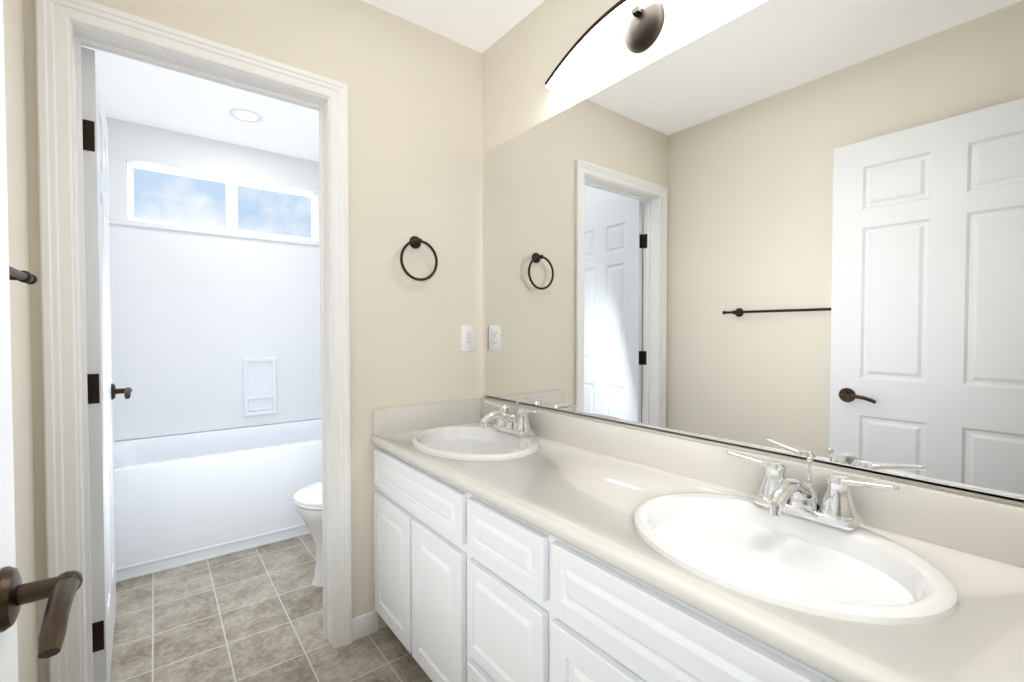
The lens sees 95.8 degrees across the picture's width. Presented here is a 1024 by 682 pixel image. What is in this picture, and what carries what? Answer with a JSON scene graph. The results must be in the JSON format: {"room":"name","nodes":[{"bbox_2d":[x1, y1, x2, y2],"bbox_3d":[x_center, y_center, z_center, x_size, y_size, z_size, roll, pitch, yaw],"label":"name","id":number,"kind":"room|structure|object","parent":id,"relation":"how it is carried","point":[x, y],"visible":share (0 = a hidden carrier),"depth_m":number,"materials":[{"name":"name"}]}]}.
{"room":"bathroom","nodes":[
{"label":"bathroom","id":0,"kind":"room"},
{"bbox_2d":[3,0,37,681],"bbox_3d":[-0.375,-0.035,-0.039,0.120,2.440,3.238,-1,2,-38],"label":"wall","id":1,"kind":"structure","parent":0,"point":[17,184],"depth_m":1.14,"materials":[{"name":"beige paint"}]},
{"bbox_2d":[9,266,37,284],"bbox_3d":[-0.815,-0.120,0.688,0.073,0.050,0.622,-1,2,-38],"label":"towel bar","id":2,"kind":"object","parent":1,"relation":"attached to","point":[24,276],"visible":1,"depth_m":0.89,"materials":[{"name":"brown metal"}]},
{"bbox_2d":[106,117,320,441],"bbox_3d":[-1.883,-0.103,3.195,1.450,2.440,0.120,-1,2,-38],"label":"wall","id":3,"kind":"structure","parent":0,"point":[139,143],"depth_m":2.98,"materials":[{"name":"white paint"}]},
{"bbox_2d":[109,219,320,440],"bbox_3d":[-1.601,-0.062,2.831,1.447,1.307,0.800,-1,2,-38],"label":"wall","id":4,"kind":"structure","parent":3,"relation":"attached to","point":[197,315],"depth_m":3.02,"materials":[{"name":"white plastic"}]},
{"bbox_2d":[242,357,276,416],"bbox_3d":[-1.744,0.317,3.209,0.210,0.400,0.024,-1,2,-38],"label":"soap niche","id":5,"kind":"object","parent":4,"relation":"attached to","point":[259,386],"visible":1,"depth_m":3.21,"materials":[{"name":"white plastic"}]},
{"bbox_2d":[127,161,316,241],"bbox_3d":[-1.914,-0.917,3.161,1.098,0.368,0.057,-1,2,-38],"label":"window","id":6,"kind":"structure","parent":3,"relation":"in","point":[231,205],"depth_m":3.14,"materials":[{"name":"white plastic"}]},
{"bbox_2d":[24,0,482,681],"bbox_3d":[-0.726,-0.072,1.698,1.450,2.440,0.058,-1,2,-38],"label":"wall","id":7,"kind":"structure","parent":0,"point":[414,116],"depth_m":1.82,"materials":[{"name":"beige paint"}]},
{"bbox_2d":[35,0,351,681],"bbox_3d":[-0.935,0.335,1.498,0.818,2.563,0.018,-1,2,-38],"label":"trim","id":8,"kind":"structure","parent":7,"relation":"attached to","point":[53,18],"depth_m":1.28,"materials":[{"name":"white wood"}]},
{"bbox_2d":[352,610,377,624],"bbox_3d":[-0.465,1.099,2.041,0.568,0.085,0.012,-1,2,-38],"label":"baseboard","id":9,"kind":"structure","parent":7,"relation":"attached to","point":[374,613],"depth_m":1.79,"materials":[{"name":"white wood"}]},
{"bbox_2d":[400,236,437,280],"bbox_3d":[-0.383,-0.338,1.887,0.167,0.188,0.052,-1,2,-38],"label":"towel ring","id":10,"kind":"object","parent":7,"relation":"attached to","point":[414,242],"visible":1,"depth_m":1.89,"materials":[{"name":"brown metal"}]},
{"bbox_2d":[372,398,482,433],"bbox_3d":[-0.343,0.315,1.951,0.500,0.101,0.020,-1,2,-38],"label":"backsplash","id":11,"kind":"structure","parent":7,"relation":"attached to","point":[404,417],"depth_m":1.92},
{"bbox_2d":[461,325,474,350],"bbox_3d":[-0.195,-0.013,2.069,0.070,0.115,0.008,-1,2,-38],"label":"electrical outlet plate","id":12,"kind":"object","parent":7,"relation":"attached to","point":[468,337],"visible":1,"depth_m":2.07,"materials":[{"name":"white plastic"}]},
{"bbox_2d":[110,533,431,681],"bbox_3d":[-0.342,1.189,1.227,1.690,0.060,5.160,-1,2,-38],"label":"floor","id":13,"kind":"structure","parent":0,"point":[255,614],"depth_m":1.83,"materials":[{"name":"tile"}]},
{"bbox_2d":[113,419,321,581],"bbox_3d":[-1.608,0.859,2.860,1.444,0.530,0.771,-1,2,-38],"label":"bathtub","id":14,"kind":"object","parent":13,"relation":"on","point":[184,499],"visible":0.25,"depth_m":2.46,"materials":[{"name":"white ceramic"}]},
{"bbox_2d":[294,481,322,586],"bbox_3d":[-0.724,0.746,2.326,0.684,0.780,0.420,-1,2,-38],"label":"toilet","id":15,"kind":"object","parent":13,"relation":"on","point":[308,501],"visible":0.1,"depth_m":2.12,"materials":[{"name":"white ceramic"}]},
{"bbox_2d":[372,442,846,681],"bbox_3d":[0.195,0.783,1.280,0.522,0.748,1.756,-1,2,-38],"label":"bathroom vanity","id":16,"kind":"object","parent":13,"relation":"on","point":[515,543],"depth_m":1.08,"materials":[{"name":"white wood"}]},
{"bbox_2d":[371,434,1023,681],"bbox_3d":[0.193,0.393,1.270,0.528,0.032,1.756,-1,2,-38],"label":"countertop","id":17,"kind":"structure","parent":16,"relation":"on","point":[554,489],"depth_m":0.76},
{"bbox_2d":[387,418,570,469],"bbox_3d":[-0.137,0.430,1.692,0.428,0.155,0.530,-1,2,-38],"label":"sink","id":18,"kind":"object","parent":17,"relation":"in","point":[457,443],"depth_m":1.74,"materials":[{"name":"white ceramic"}]},
{"bbox_2d":[475,398,542,433],"bbox_3d":[-0.042,0.301,1.763,0.185,0.111,0.312,-1,2,-38],"label":"faucet","id":19,"kind":"object","parent":17,"relation":"on","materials":[{"name":"silver metal"}]},
{"bbox_2d":[583,474,986,677],"bbox_3d":[0.486,0.447,0.885,0.428,0.155,0.530,-1,2,-38],"label":"sink","id":20,"kind":"object","parent":17,"relation":"in","point":[894,594],"depth_m":0.84,"materials":[{"name":"white ceramic"}]},
{"bbox_2d":[727,449,902,529],"bbox_3d":[0.582,0.317,0.956,0.185,0.111,0.312,-1,2,-38],"label":"faucet","id":21,"kind":"object","parent":17,"relation":"on","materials":[{"name":"silver metal"}]},
{"bbox_2d":[81,0,544,161],"bbox_3d":[-0.342,-1.311,1.175,1.690,0.060,5.160,-1,2,-38],"label":"ceiling","id":22,"kind":"structure","parent":0,"point":[138,92],"depth_m":2.47,"materials":[{"name":"white paint"}]},
{"bbox_2d":[229,108,262,122],"bbox_3d":[-1.548,-1.309,2.695,0.172,0.007,0.172,-1,2,-38],"label":"recessed light","id":23,"kind":"object","parent":22,"relation":"in","point":[245,115],"visible":1,"depth_m":2.69,"materials":[{"name":"white plastic"}]},
{"bbox_2d":[482,0,1023,506],"bbox_3d":[0.868,-0.055,0.921,0.120,2.440,3.238,-1,2,-38],"label":"wall","id":24,"kind":"structure","parent":0,"point":[522,58],"depth_m":1.69,"materials":[{"name":"beige paint"}]},
{"bbox_2d":[545,0,666,93],"bbox_3d":[0.369,-0.950,1.384,0.078,0.140,0.726,-1,2,-38],"label":"sconce","id":25,"kind":"object","parent":24,"relation":"attached to","point":[641,22],"visible":1,"depth_m":1.43,"materials":[{"name":"white glass"}]},
{"bbox_2d":[485,0,1023,502],"bbox_3d":[0.399,-0.282,1.415,0.009,1.094,1.700,-1,2,-38],"label":"mirror","id":26,"kind":"object","parent":24,"relation":"attached to","point":[791,228],"visible":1,"depth_m":1.08,"materials":[{"name":"clear glass"}]},
{"bbox_2d":[535,410,1023,565],"bbox_3d":[0.394,0.325,1.424,0.020,0.102,1.756,-1,2,-38],"label":"backsplash","id":27,"kind":"structure","parent":24,"relation":"attached to","point":[997,528],"depth_m":0.95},
{"bbox_3d":[0.405,-0.041,0.236,1.450,2.440,0.120,-1,2,-38],"label":"wall","id":28,"kind":"structure","parent":0,"visible":0},
{"bbox_2d":[0,0,82,681],"bbox_3d":[-0.365,0.161,0.227,0.166,2.020,0.801,-1,2,-38],"label":"entry door","id":29,"kind":"structure","parent":28,"relation":"in","point":[59,591],"depth_m":0.52,"materials":[{"name":"white painted wood"},{"name":"bronze"}]},
{"bbox_3d":[-0.761,-0.073,1.744,1.450,2.440,0.058,-1,2,-38],"label":"wall","id":30,"kind":"structure","parent":0,"visible":0},
{"bbox_2d":[81,47,131,681],"bbox_3d":[-1.477,0.131,1.663,0.166,2.020,0.682,-1,2,-39],"label":"door","id":31,"kind":"structure","parent":30,"relation":"in","point":[103,391],"depth_m":1.42,"materials":[{"name":"white painted wood"},{"name":"dark bronze"}]},
{"bbox_2d":[69,21,333,681],"bbox_3d":[-0.975,0.128,1.546,0.716,2.048,0.117,-1,2,-38],"label":"door frame","id":32,"kind":"structure","parent":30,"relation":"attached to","point":[95,38],"depth_m":1.42,"materials":[{"name":"white wood"}]}
]}

